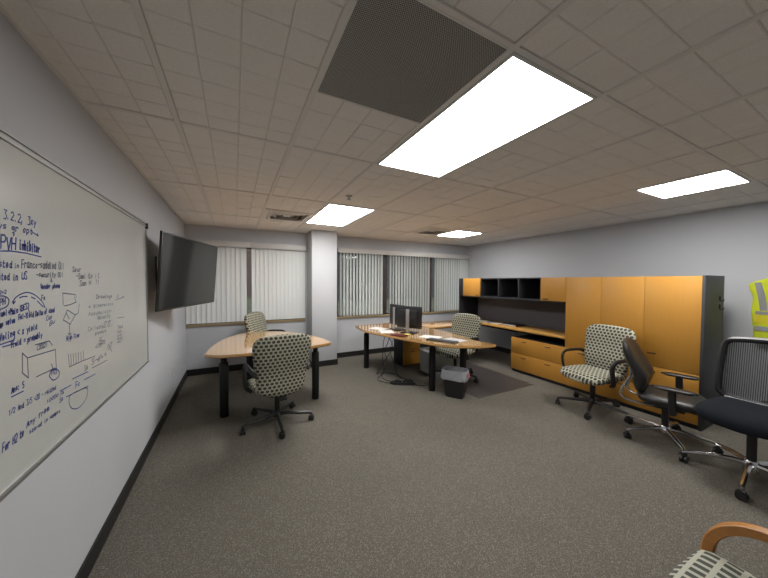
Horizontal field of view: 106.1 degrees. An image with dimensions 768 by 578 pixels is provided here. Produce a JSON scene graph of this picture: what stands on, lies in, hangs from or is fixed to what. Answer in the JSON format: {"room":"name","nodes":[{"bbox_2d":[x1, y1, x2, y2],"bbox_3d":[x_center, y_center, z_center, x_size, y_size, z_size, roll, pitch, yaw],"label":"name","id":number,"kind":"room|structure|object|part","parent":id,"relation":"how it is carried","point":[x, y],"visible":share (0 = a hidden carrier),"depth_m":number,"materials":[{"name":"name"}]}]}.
{"room":"office","nodes":[
{"label":"office","id":0,"kind":"room"},
{"bbox_2d":[0,12,186,577],"bbox_3d":[-1.632,0.163,1.530,0.120,2.614,7.049,0,2,-27],"label":"wall","id":1,"kind":"structure","parent":0,"point":[50,522],"depth_m":1.44,"materials":[{"name":"paint"}]},
{"bbox_2d":[0,127,148,501],"bbox_3d":[-1.483,0.064,1.408,0.032,1.195,2.442,0,2,-27],"label":"whiteboard","id":2,"kind":"object","parent":1,"relation":"attached to","point":[74,286],"visible":1,"depth_m":1.22,"materials":[{"name":"plastic"}]},
{"bbox_3d":[-1.482,-0.516,1.391,0.026,0.030,2.438,0,2,-27],"label":"map rail","id":3,"kind":"part","parent":2,"relation":"part of","materials":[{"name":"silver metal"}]},
{"bbox_2d":[75,370,186,577],"bbox_3d":[-1.573,1.419,1.581,0.011,0.100,6.746,0,2,-27],"label":"baseboard","id":4,"kind":"structure","parent":1,"relation":"attached to","point":[88,563],"depth_m":1.91,"materials":[{"name":"black rubber"}]},
{"bbox_2d":[155,230,217,311],"bbox_3d":[-2.186,-0.170,3.084,0.325,0.707,1.230,0,1,-10],"label":"television","id":5,"kind":"object","parent":1,"relation":"attached to","point":[185,267],"visible":1,"depth_m":2.90,"materials":[{"name":"black plastic"}]},
{"bbox_2d":[306,230,336,360],"bbox_3d":[-1.155,0.163,5.337,0.454,2.426,0.428,0,2,-27],"label":"column","id":6,"kind":"structure","parent":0,"point":[321,245],"depth_m":5.15,"materials":[{"name":"paint"}]},
{"bbox_2d":[309,359,337,367],"bbox_3d":[-1.155,1.326,5.356,0.476,0.100,0.428,0,2,-27],"label":"baseboard","id":7,"kind":"structure","parent":6,"relation":"attached to","point":[333,361],"depth_m":5.19,"materials":[{"name":"black rubber"}]},
{"bbox_2d":[185,224,466,369],"bbox_3d":[-0.561,0.056,5.969,5.868,2.614,0.150,0,2,-27],"label":"wall","id":8,"kind":"structure","parent":0,"point":[199,340],"depth_m":5.32,"materials":[{"name":"paint"}]},
{"bbox_2d":[187,363,244,375],"bbox_3d":[-2.301,1.330,5.010,1.876,0.100,0.011,0,2,-27],"label":"baseboard","id":9,"kind":"structure","parent":8,"relation":"attached to","point":[201,371],"depth_m":4.72,"materials":[{"name":"black rubber"}]},
{"bbox_2d":[187,248,304,324],"bbox_3d":[-2.343,-0.078,5.058,1.864,1.347,0.060,0,2,-27],"label":"window","id":10,"kind":"structure","parent":8,"relation":"in","point":[248,250],"depth_m":5.05,"materials":[{"name":"grey"}]},
{"bbox_2d":[186,238,249,323],"bbox_3d":[-2.687,-0.117,4.706,0.923,1.335,0.123,0,2,-27],"label":"vertical blind","id":11,"kind":"object","parent":10,"relation":"attached to","point":[229,304],"visible":0.65,"depth_m":4.75,"materials":[{"name":"grey plastic"}]},
{"bbox_3d":[-2.344,-0.078,5.059,1.764,1.247,0.006,0,2,-27],"label":"pane","id":12,"kind":"part","parent":10,"relation":"part of","materials":[{"name":"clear glass"}]},
{"bbox_2d":[250,242,306,319],"bbox_3d":[-1.859,-0.124,5.135,0.936,1.335,0.123,0,2,-27],"label":"vertical blind","id":13,"kind":"object","parent":10,"relation":"attached to","point":[278,270],"visible":0.98,"depth_m":5.12,"materials":[{"name":"grey plastic"}]},
{"bbox_2d":[186,319,305,326],"bbox_3d":[-2.313,0.582,5.009,1.865,0.030,0.083,0,2,-27],"label":"trim","id":14,"kind":"structure","parent":8,"relation":"attached to","point":[286,320],"depth_m":4.86,"materials":[{"name":"brown wood"}]},
{"bbox_2d":[337,251,379,316],"bbox_3d":[-0.502,-0.093,6.012,1.071,1.347,0.060,0,2,-27],"label":"window","id":15,"kind":"structure","parent":8,"relation":"in","point":[338,254],"depth_m":5.93,"materials":[{"name":"grey glass"}]},
{"bbox_2d":[337,248,385,315],"bbox_3d":[-0.449,-0.136,5.865,1.053,1.335,0.123,0,2,-27],"label":"vertical blind","id":16,"kind":"object","parent":15,"relation":"attached to","point":[375,283],"visible":1,"depth_m":5.87,"materials":[{"name":"grey plastic"}]},
{"bbox_2d":[382,255,386,314],"bbox_3d":[0.002,-0.111,6.207,0.100,1.315,0.054,0,2,-27],"label":"trim","id":17,"kind":"structure","parent":8,"relation":"attached to","point":[384,256],"depth_m":6.19,"materials":[{"name":"grey metal"}]},
{"bbox_2d":[337,310,458,318],"bbox_3d":[0.560,0.558,6.498,3.395,0.030,0.083,0,2,-27],"label":"trim","id":18,"kind":"structure","parent":8,"relation":"attached to","point":[453,310],"depth_m":6.12,"materials":[{"name":"brown wood"}]},
{"bbox_2d":[387,255,424,313],"bbox_3d":[0.503,-0.102,6.533,1.186,1.347,0.060,0,2,-27],"label":"window","id":19,"kind":"structure","parent":8,"relation":"in","point":[388,256],"depth_m":6.44,"materials":[{"name":"grey glass"}]},
{"bbox_2d":[386,250,431,312],"bbox_3d":[0.545,-0.145,6.381,1.183,1.335,0.123,0,2,-27],"label":"vertical blind","id":20,"kind":"object","parent":19,"relation":"attached to","point":[415,281],"visible":0.91,"depth_m":6.41,"materials":[{"name":"grey plastic"}]},
{"bbox_2d":[427,257,431,311],"bbox_3d":[1.058,-0.120,6.755,0.100,1.315,0.054,0,2,-27],"label":"trim","id":21,"kind":"structure","parent":8,"relation":"attached to","point":[430,288],"depth_m":6.74,"materials":[{"name":"grey metal"}]},
{"bbox_2d":[431,257,456,311],"bbox_3d":[1.534,-0.111,7.068,1.129,1.347,0.060,0,2,-27],"label":"window","id":22,"kind":"structure","parent":8,"relation":"in","point":[433,259],"depth_m":6.93,"materials":[{"name":"grey glass"}]},
{"bbox_2d":[432,253,470,310],"bbox_3d":[1.588,-0.154,6.921,1.162,1.335,0.123,0,2,-27],"label":"vertical blind","id":23,"kind":"object","parent":22,"relation":"attached to","point":[459,263],"visible":0.92,"depth_m":6.88,"materials":[{"name":"grey plastic"}]},
{"bbox_2d":[337,344,429,357],"bbox_3d":[0.515,1.306,6.469,3.514,0.100,0.011,0,2,-27],"label":"baseboard","id":24,"kind":"structure","parent":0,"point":[387,349],"depth_m":5.97,"materials":[{"name":"black rubber"}]},
{"bbox_2d":[0,0,767,245],"bbox_3d":[1.038,-0.978,2.866,5.866,0.021,6.777,0,2,-27],"label":"ceiling","id":25,"kind":"structure","parent":0,"point":[629,30],"depth_m":1.55,"materials":[{"name":"tile"}]},
{"bbox_2d":[262,208,312,221],"bbox_3d":[-1.345,-1.034,3.990,0.594,0.087,0.594,0,2,-27],"label":"air vent","id":26,"kind":"object","parent":25,"relation":"attached to","point":[284,215],"visible":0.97,"depth_m":3.94,"materials":[{"name":"beige metal"}]},
{"bbox_2d":[306,204,373,225],"bbox_3d":[-0.652,-1.028,4.000,0.594,0.061,1.214,0,2,-27],"label":"ceiling light","id":27,"kind":"object","parent":25,"relation":"attached to","point":[331,214],"visible":0.82,"depth_m":3.90,"materials":[{"name":"white plastic"}]},
{"bbox_2d":[0,0,767,245],"bbox_3d":[1.038,-0.970,2.866,5.867,0.014,6.778,0,2,-27],"label":"ceiling grid","id":28,"kind":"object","parent":25,"relation":"attached to","point":[515,46],"depth_m":1.56,"materials":[{"name":"white paint"}]},
{"bbox_2d":[316,0,509,123],"bbox_3d":[0.082,-0.933,1.239,0.604,0.012,0.604,0,2,-27],"label":"grille","id":29,"kind":"object","parent":28,"relation":"attached to","point":[403,59],"visible":1,"depth_m":1.16,"materials":[{"name":"grey metal"}]},
{"bbox_2d":[409,227,455,234],"bbox_3d":[0.857,-1.052,5.131,0.594,0.087,0.594,0,2,-27],"label":"air vent","id":30,"kind":"object","parent":25,"relation":"attached to","point":[429,230],"visible":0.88,"depth_m":5.10,"materials":[{"name":"beige metal"}]},
{"bbox_2d":[437,229,481,237],"bbox_3d":[1.407,-1.054,5.417,0.594,0.061,0.594,0,2,-27],"label":"ceiling light","id":31,"kind":"object","parent":25,"relation":"attached to","point":[459,233],"visible":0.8,"depth_m":5.33,"materials":[{"name":"white plastic"}]},
{"bbox_2d":[377,52,596,177],"bbox_3d":[0.489,-0.968,1.799,0.594,0.061,1.214,0,2,-27],"label":"ceiling light","id":32,"kind":"object","parent":25,"relation":"attached to","point":[518,96],"visible":0.92,"depth_m":1.56,"materials":[{"name":"white plastic"}]},
{"bbox_2d":[635,169,751,198],"bbox_3d":[2.834,-0.979,2.665,0.594,0.061,0.594,0,2,-27],"label":"ceiling light","id":33,"kind":"object","parent":25,"relation":"attached to","point":[724,178],"visible":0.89,"depth_m":2.62,"materials":[{"name":"white plastic"}]},
{"bbox_2d":[88,347,767,577],"bbox_3d":[1.016,1.476,2.950,6.068,0.060,7.029,0,2,-27],"label":"floor","id":34,"kind":"structure","parent":0,"point":[385,480],"depth_m":2.10,"materials":[{"name":"carpet"}]},
{"bbox_2d":[244,312,285,332],"bbox_3d":[-1.850,0.882,4.663,0.723,1.017,0.733,0,1,5],"label":"chair","id":35,"kind":"object","parent":34,"relation":"on","point":[254,321],"visible":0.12,"depth_m":4.64,"materials":[{"name":"beige fabric"}]},
{"bbox_3d":[-2.067,0.694,4.669,0.180,0.644,0.570,0,1,5],"label":"backrest","id":36,"kind":"part","parent":35,"relation":"part of","materials":[{"name":"fabric"}]},
{"bbox_3d":[-1.854,0.854,4.931,0.399,0.324,0.096,0,1,5],"label":"armrest","id":37,"kind":"part","parent":35,"relation":"part of","materials":[{"name":"black plastic"}]},
{"bbox_2d":[205,331,330,417],"bbox_3d":[-1.563,1.044,3.912,1.388,0.732,1.443,0,2,-27],"label":"desk","id":38,"kind":"object","parent":34,"relation":"on","point":[240,345],"visible":0.81,"depth_m":3.54,"materials":[{"name":"brown wood"}]},
{"bbox_3d":[-1.788,1.123,3.227,0.092,0.606,0.092,0,2,-27],"label":"leg","id":39,"kind":"part","parent":38,"relation":"part of","materials":[{"name":"black metal"}]},
{"bbox_3d":[-1.950,1.098,4.202,0.092,0.606,0.092,0,2,-27],"label":"leg","id":40,"kind":"part","parent":38,"relation":"part of","materials":[{"name":"black metal"}]},
{"bbox_3d":[-0.888,1.115,3.739,0.092,0.606,0.092,0,2,-27],"label":"leg","id":41,"kind":"part","parent":38,"relation":"part of","materials":[{"name":"black metal"}]},
{"bbox_2d":[240,333,313,438],"bbox_3d":[-1.136,0.935,3.065,0.733,0.997,0.723,-1,2,-34],"label":"chair","id":42,"kind":"object","parent":34,"relation":"on","point":[280,362],"visible":1,"depth_m":2.85,"materials":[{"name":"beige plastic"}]},
{"bbox_3d":[-1.344,0.927,2.895,0.096,0.324,0.399,-1,2,-34],"label":"armrest","id":43,"kind":"part","parent":42,"relation":"part of","materials":[{"name":"black plastic"}]},
{"bbox_3d":[-1.153,1.013,3.103,0.543,0.114,0.534,-1,2,-34],"label":"seat","id":44,"kind":"part","parent":42,"relation":"part of","materials":[{"name":"fabric"}]},
{"bbox_3d":[-1.008,0.763,2.883,0.570,0.644,0.180,-1,2,-34],"label":"backrest","id":45,"kind":"part","parent":42,"relation":"part of","materials":[{"name":"fabric"}]},
{"bbox_2d":[377,339,397,384],"bbox_3d":[0.045,1.061,4.356,0.226,0.694,0.374,0,2,-18],"label":"cable","id":46,"kind":"object","parent":34,"relation":"on","point":[388,339],"visible":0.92,"depth_m":4.51,"materials":[{"name":"black rubber"}]},
{"bbox_2d":[376,338,402,377],"bbox_3d":[0.097,1.051,4.653,0.431,0.690,0.226,0,1,6],"label":"cable","id":47,"kind":"object","parent":34,"relation":"on","point":[389,338],"visible":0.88,"depth_m":4.60,"materials":[{"name":"black rubber"}]},
{"bbox_2d":[394,380,415,384],"bbox_3d":[0.302,1.379,4.251,0.320,0.062,0.056,0,1,1],"label":"power strip","id":48,"kind":"object","parent":34,"relation":"on","point":[400,382],"visible":1,"depth_m":4.23,"materials":[{"name":"black plastic"}]},
{"bbox_2d":[394,339,419,366],"bbox_3d":[0.425,1.074,5.323,0.380,0.620,0.316,-1,2,-33],"label":"pedestal","id":49,"kind":"object","parent":34,"relation":"on","point":[405,353],"visible":0.8,"depth_m":5.20,"materials":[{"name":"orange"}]},
{"bbox_3d":[0.501,0.927,5.204,0.376,0.310,0.020,-1,2,-33],"label":"drawer","id":50,"kind":"part","parent":49,"relation":"part of","materials":[{"name":"orange wood"}]},
{"bbox_3d":[0.499,1.222,5.211,0.376,0.270,0.020,-1,2,-33],"label":"drawer","id":51,"kind":"part","parent":49,"relation":"part of","materials":[{"name":"orange wood"}]},
{"bbox_2d":[355,323,495,391],"bbox_3d":[0.450,1.041,4.417,1.117,0.732,2.266,0,2,-27],"label":"desk","id":52,"kind":"object","parent":34,"relation":"on","point":[415,338],"visible":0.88,"depth_m":4.01,"materials":[{"name":"brown wood"}]},
{"bbox_3d":[-0.308,1.084,5.076,0.092,0.606,0.092,0,2,-27],"label":"leg","id":53,"kind":"part","parent":52,"relation":"part of","materials":[{"name":"black metal"}]},
{"bbox_2d":[368,327,387,329],"bbox_3d":[-0.088,0.660,4.818,0.280,0.002,0.210,1,2,40],"label":"paper sheet","id":54,"kind":"object","parent":52,"relation":"on","point":[375,328],"visible":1,"depth_m":4.82,"materials":[{"name":"white paper"}]},
{"bbox_2d":[379,330,394,332],"bbox_3d":[0.042,0.668,4.524,0.210,0.002,0.280,0,1,-10],"label":"paper sheet","id":55,"kind":"object","parent":52,"relation":"on","point":[381,331],"visible":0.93,"depth_m":4.53,"materials":[{"name":"white paper"}]},
{"bbox_2d":[389,304,405,330],"bbox_3d":[0.223,0.460,4.737,0.180,0.410,0.410,-1,2,-30],"label":"monitor","id":56,"kind":"object","parent":52,"relation":"on","point":[393,307],"visible":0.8,"depth_m":4.71,"materials":[{"name":"black plastic"}]},
{"bbox_2d":[390,333,407,336],"bbox_3d":[0.217,0.670,4.187,0.220,0.018,0.140,2,2,43],"label":"notebook","id":57,"kind":"object","parent":52,"relation":"on","point":[394,334],"visible":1,"depth_m":4.16,"materials":[{"name":"red paper"}]},
{"bbox_2d":[397,306,421,333],"bbox_3d":[0.393,0.469,4.431,0.410,0.410,0.180,1,2,32],"label":"monitor","id":58,"kind":"object","parent":52,"relation":"on","point":[408,317],"visible":0.98,"depth_m":4.37,"materials":[{"name":"black plastic"}]},
{"bbox_2d":[420,335,440,338],"bbox_3d":[0.665,0.681,4.104,0.280,0.002,0.210,1,2,34],"label":"paper sheet","id":59,"kind":"object","parent":52,"relation":"on","point":[423,336],"visible":0.79,"depth_m":4.13,"materials":[{"name":"white paper"}]},
{"bbox_3d":[0.673,1.114,4.030,0.092,0.606,0.092,0,2,-27],"label":"leg","id":60,"kind":"part","parent":52,"relation":"part of","materials":[{"name":"black metal"}]},
{"bbox_2d":[426,338,458,343],"bbox_3d":[0.767,0.682,3.820,0.420,0.017,0.130,1,2,36],"label":"keyboard","id":61,"kind":"object","parent":52,"relation":"on","point":[430,339],"visible":1,"depth_m":3.78,"materials":[{"name":"black plastic"}]},
{"bbox_2d":[445,337,467,342],"bbox_3d":[0.954,0.688,3.894,0.210,0.002,0.280,-1,2,-39],"label":"paper sheet","id":62,"kind":"object","parent":52,"relation":"on","point":[451,338],"visible":0.79,"depth_m":3.92,"materials":[{"name":"white paper"}]},
{"bbox_3d":[1.094,1.117,4.001,0.092,0.606,0.092,0,2,-27],"label":"leg","id":63,"kind":"part","parent":52,"relation":"part of","materials":[{"name":"black metal"}]},
{"bbox_2d":[422,320,481,359],"bbox_3d":[1.189,1.016,5.518,1.223,0.732,0.630,0,2,-27],"label":"countertop","id":64,"kind":"structure","parent":34,"relation":"on","point":[444,324],"depth_m":5.32,"materials":[{"name":"brown wood"}]},
{"bbox_2d":[443,369,466,398],"bbox_3d":[0.946,1.248,3.843,0.316,0.350,0.216,1,2,31],"label":"waste bin","id":65,"kind":"object","parent":34,"relation":"on","point":[453,389],"visible":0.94,"depth_m":3.76,"materials":[{"name":"black plastic"}]},
{"bbox_2d":[441,365,468,382],"bbox_3d":[0.948,1.167,3.841,0.354,0.212,0.251,1,2,31],"label":"liner","id":66,"kind":"object","parent":65,"relation":"in","point":[459,374],"visible":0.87,"depth_m":3.76,"materials":[{"name":"plastic"}]},
{"bbox_2d":[425,364,532,397],"bbox_3d":[1.439,1.406,4.557,1.100,0.003,1.225,0,2,-27],"label":"chair mat","id":67,"kind":"object","parent":34,"relation":"on","point":[490,382],"visible":0.71,"depth_m":4.32,"materials":[{"name":"grey"}]},
{"bbox_2d":[420,349,428,373],"bbox_3d":[0.715,1.218,4.832,0.100,0.360,0.240,-1,2,-29],"label":"equipment case","id":68,"kind":"object","parent":67,"relation":"on","point":[424,354],"visible":0.66,"depth_m":4.80,"materials":[{"name":"grey metal"}]},
{"bbox_2d":[436,313,480,382],"bbox_3d":[1.159,0.907,4.600,0.723,0.997,0.733,-1,2,-35],"label":"chair","id":69,"kind":"object","parent":67,"relation":"on","point":[465,325],"visible":0.48,"depth_m":4.58,"materials":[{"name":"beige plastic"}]},
{"bbox_3d":[1.123,0.986,4.584,0.534,0.114,0.543,-1,2,-35],"label":"seat","id":70,"kind":"part","parent":69,"relation":"part of","materials":[{"name":"fabric"}]},
{"bbox_3d":[1.334,0.728,4.727,0.180,0.644,0.570,-1,2,-35],"label":"backrest","id":71,"kind":"part","parent":69,"relation":"part of","materials":[{"name":"fabric"}]},
{"bbox_3d":[1.335,0.901,4.396,0.399,0.324,0.096,-1,2,-35],"label":"armrest","id":72,"kind":"part","parent":69,"relation":"part of","materials":[{"name":"black plastic"}]},
{"bbox_2d":[459,277,565,350],"bbox_3d":[2.319,0.598,5.250,0.568,1.592,2.216,0,2,-27],"label":"cabinet","id":73,"kind":"object","parent":34,"relation":"on","point":[537,302],"visible":0.85,"depth_m":5.29,"materials":[{"name":"black wood"}]},
{"bbox_3d":[1.629,-0.043,6.036,0.020,0.353,0.095,0,2,-27],"label":"filler panel","id":74,"kind":"part","parent":73,"relation":"part of","materials":[{"name":"black wood"}]},
{"bbox_3d":[1.828,0.571,6.227,0.540,1.592,0.028,0,2,-27],"label":"panel","id":75,"kind":"part","parent":73,"relation":"part of","materials":[{"name":"black"}]},
{"bbox_3d":[1.758,-0.037,5.787,0.020,0.353,0.464,0,2,-27],"label":"door","id":76,"kind":"part","parent":73,"relation":"part of","materials":[{"name":"orange wood"}]},
{"bbox_3d":[2.341,0.163,5.233,0.500,0.034,2.186,0,2,-27],"label":"panel","id":77,"kind":"part","parent":73,"relation":"part of","materials":[{"name":"black wood"}]},
{"bbox_3d":[2.351,-0.188,5.228,0.519,0.020,2.186,0,2,-27],"label":"panel","id":78,"kind":"part","parent":73,"relation":"part of","materials":[{"name":"black wood"}]},
{"bbox_3d":[2.572,0.000,5.348,0.019,0.356,2.186,0,2,-27],"label":"panel","id":79,"kind":"part","parent":73,"relation":"part of","materials":[{"name":"black wood"}]},
{"bbox_3d":[2.525,0.004,4.308,0.020,0.353,0.383,0,2,-27],"label":"door","id":80,"kind":"part","parent":73,"relation":"part of","materials":[{"name":"orange wood"}]},
{"bbox_2d":[511,334,564,386],"bbox_3d":[2.619,1.117,4.679,0.568,0.585,0.902,0,2,-27],"label":"file","id":81,"kind":"object","parent":34,"relation":"on","point":[538,357],"visible":0.83,"depth_m":4.54,"materials":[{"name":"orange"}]},
{"bbox_2d":[481,318,564,340],"bbox_3d":[2.324,0.735,5.239,0.530,0.146,2.186,0,2,-27],"label":"countertop","id":82,"kind":"structure","parent":81,"relation":"on","point":[531,330],"depth_m":4.90,"materials":[{"name":"orange wood"}]},
{"bbox_2d":[502,322,525,326],"bbox_3d":[2.365,0.648,5.256,0.260,0.028,0.300,0,2,-27],"label":"binder","id":83,"kind":"object","parent":82,"relation":"on","point":[510,323],"visible":1,"depth_m":5.17,"materials":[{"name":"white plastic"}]},
{"bbox_3d":[2.520,0.749,5.340,0.070,0.116,2.184,0,2,-27],"label":"support rail","id":84,"kind":"part","parent":82,"relation":"part of","materials":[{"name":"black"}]},
{"bbox_3d":[2.400,1.229,4.569,0.020,0.266,0.902,0,2,-27],"label":"drawer","id":85,"kind":"part","parent":81,"relation":"part of","materials":[{"name":"orange wood"}]},
{"bbox_3d":[2.401,0.961,4.562,0.020,0.264,0.902,0,2,-27],"label":"drawer","id":86,"kind":"part","parent":81,"relation":"part of","materials":[{"name":"orange wood"}]},
{"bbox_2d":[555,324,635,420],"bbox_3d":[2.521,0.942,3.445,0.723,0.997,0.733,0,2,-18],"label":"chair","id":87,"kind":"object","parent":34,"relation":"on","point":[605,361],"visible":0.95,"depth_m":3.45,"materials":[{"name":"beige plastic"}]},
{"bbox_3d":[2.461,0.923,3.720,0.399,0.324,0.096,0,2,-18],"label":"armrest","id":88,"kind":"part","parent":87,"relation":"part of","materials":[{"name":"black plastic"}]},
{"bbox_3d":[2.482,1.020,3.442,0.534,0.114,0.543,0,2,-18],"label":"seat","id":89,"kind":"part","parent":87,"relation":"part of","materials":[{"name":"fabric"}]},
{"bbox_3d":[2.728,0.764,3.513,0.180,0.644,0.570,0,2,-18],"label":"backrest","id":90,"kind":"part","parent":87,"relation":"part of","materials":[{"name":"fabric"}]},
{"bbox_3d":[2.626,0.937,3.197,0.399,0.324,0.096,0,2,-18],"label":"armrest","id":91,"kind":"part","parent":87,"relation":"part of","materials":[{"name":"black plastic"}]},
{"bbox_2d":[564,277,644,411],"bbox_3d":[3.035,0.637,3.869,0.568,1.589,0.891,0,2,-27],"label":"cabinet","id":92,"kind":"object","parent":34,"relation":"on","point":[616,301],"visible":0.43,"depth_m":3.72,"materials":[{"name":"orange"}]},
{"bbox_3d":[2.715,0.341,3.946,0.020,1.003,0.444,0,2,-27],"label":"door","id":93,"kind":"part","parent":92,"relation":"part of","materials":[{"name":"orange wood"}]},
{"bbox_3d":[2.815,0.983,3.764,0.020,0.264,0.890,0,2,-27],"label":"drawer","id":94,"kind":"part","parent":92,"relation":"part of","materials":[{"name":"orange wood"}]},
{"bbox_3d":[2.814,1.250,3.771,0.020,0.266,0.890,0,2,-27],"label":"drawer","id":95,"kind":"part","parent":92,"relation":"part of","materials":[{"name":"orange wood"}]},
{"bbox_3d":[2.921,0.352,3.550,0.020,1.003,0.443,0,2,-27],"label":"door","id":96,"kind":"part","parent":92,"relation":"part of","materials":[{"name":"orange wood"}]},
{"bbox_2d":[619,337,719,460],"bbox_3d":[2.724,0.985,2.765,0.729,0.947,0.706,-1,2,-40],"label":"leather chair","id":97,"kind":"object","parent":34,"relation":"on","point":[672,401],"visible":0.94,"depth_m":2.76,"materials":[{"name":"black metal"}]},
{"bbox_3d":[2.570,0.766,2.934,0.478,0.519,0.214,-1,2,-40],"label":"backrest","id":98,"kind":"part","parent":97,"relation":"part of","materials":[{"name":"black leather"}]},
{"bbox_3d":[2.738,1.040,2.740,0.506,0.112,0.494,-1,2,-40],"label":"seat","id":99,"kind":"part","parent":97,"relation":"part of","materials":[{"name":"black leather"}]},
{"bbox_3d":[2.555,1.011,2.555,0.119,0.229,0.059,-1,2,-40],"label":"arm post","id":100,"kind":"part","parent":97,"relation":"part of","materials":[{"name":"black plastic"}]},
{"bbox_3d":[2.950,1.005,2.888,0.119,0.229,0.059,-1,2,-40],"label":"arm post","id":101,"kind":"part","parent":97,"relation":"part of","materials":[{"name":"black plastic"}]},
{"bbox_2d":[642,275,724,431],"bbox_3d":[3.366,0.652,3.241,0.578,1.595,0.523,0,2,-27],"label":"wardrobe","id":102,"kind":"object","parent":34,"relation":"on","point":[683,315],"visible":0.77,"depth_m":3.07,"materials":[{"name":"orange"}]},
{"bbox_3d":[3.126,1.141,3.166,0.020,0.517,0.460,0,2,-27],"label":"door","id":103,"kind":"part","parent":102,"relation":"part of","materials":[{"name":"orange wood"}]},
{"bbox_3d":[3.130,0.370,3.147,0.020,1.017,0.460,0,2,-27],"label":"door","id":104,"kind":"part","parent":102,"relation":"part of","materials":[{"name":"orange wood"}]},
{"bbox_3d":[3.475,0.657,3.061,0.550,1.595,0.022,0,2,-27],"label":"panel","id":105,"kind":"part","parent":102,"relation":"part of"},
{"bbox_2d":[667,522,767,577],"bbox_3d":[1.215,1.068,0.745,0.598,0.875,0.712,0,2,-27],"label":"wooden armchair","id":106,"kind":"object","parent":34,"relation":"on","point":[704,563],"visible":1,"depth_m":1.06,"materials":[{"name":"fabric"}]},
{"bbox_3d":[1.185,1.070,0.804,0.521,0.110,0.579,0,2,-27],"label":"seat","id":107,"kind":"part","parent":106,"relation":"part of","materials":[{"name":"fabric"}]},
{"bbox_3d":[1.431,1.179,0.920,0.056,0.621,0.589,0,2,-27],"label":"armrest","id":108,"kind":"part","parent":106,"relation":"part of","materials":[{"name":"brown wood"}]},
{"bbox_2d":[679,337,767,500],"bbox_3d":[2.805,0.938,2.179,0.736,1.070,0.742,0,2,-26],"label":"mesh chair","id":109,"kind":"object","parent":34,"relation":"on","point":[733,412],"visible":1,"depth_m":2.30,"materials":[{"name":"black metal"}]},
{"bbox_3d":[2.796,0.974,2.193,0.564,0.129,0.516,0,2,-26],"label":"seat","id":110,"kind":"part","parent":109,"relation":"part of","materials":[{"name":"black fabric"}]},
{"bbox_3d":[3.062,0.679,2.313,0.147,0.557,0.543,0,2,-26],"label":"frame","id":111,"kind":"part","parent":109,"relation":"part of","materials":[{"name":"black plastic"}]},
{"bbox_2d":[467,202,767,400],"bbox_3d":[3.684,0.117,4.285,0.120,2.614,7.049,0,2,-27],"label":"wall","id":112,"kind":"structure","parent":0,"point":[731,243],"depth_m":3.90,"materials":[{"name":"paint"}]},
{"bbox_2d":[490,346,510,353],"bbox_3d":[3.625,1.375,4.276,0.011,0.100,6.746,0,2,-27],"label":"baseboard","id":113,"kind":"structure","parent":112,"relation":"attached to","point":[498,348],"depth_m":6.28,"materials":[{"name":"black rubber"}]},
{"bbox_2d":[749,278,767,337],"bbox_3d":[4.201,0.235,3.007,0.109,0.726,0.523,0,2,-27],"label":"safety vest","id":114,"kind":"object","parent":112,"relation":"hanging from","point":[759,289],"visible":0.98,"depth_m":3.14,"materials":[{"name":"yellow fabric"}]}
]}

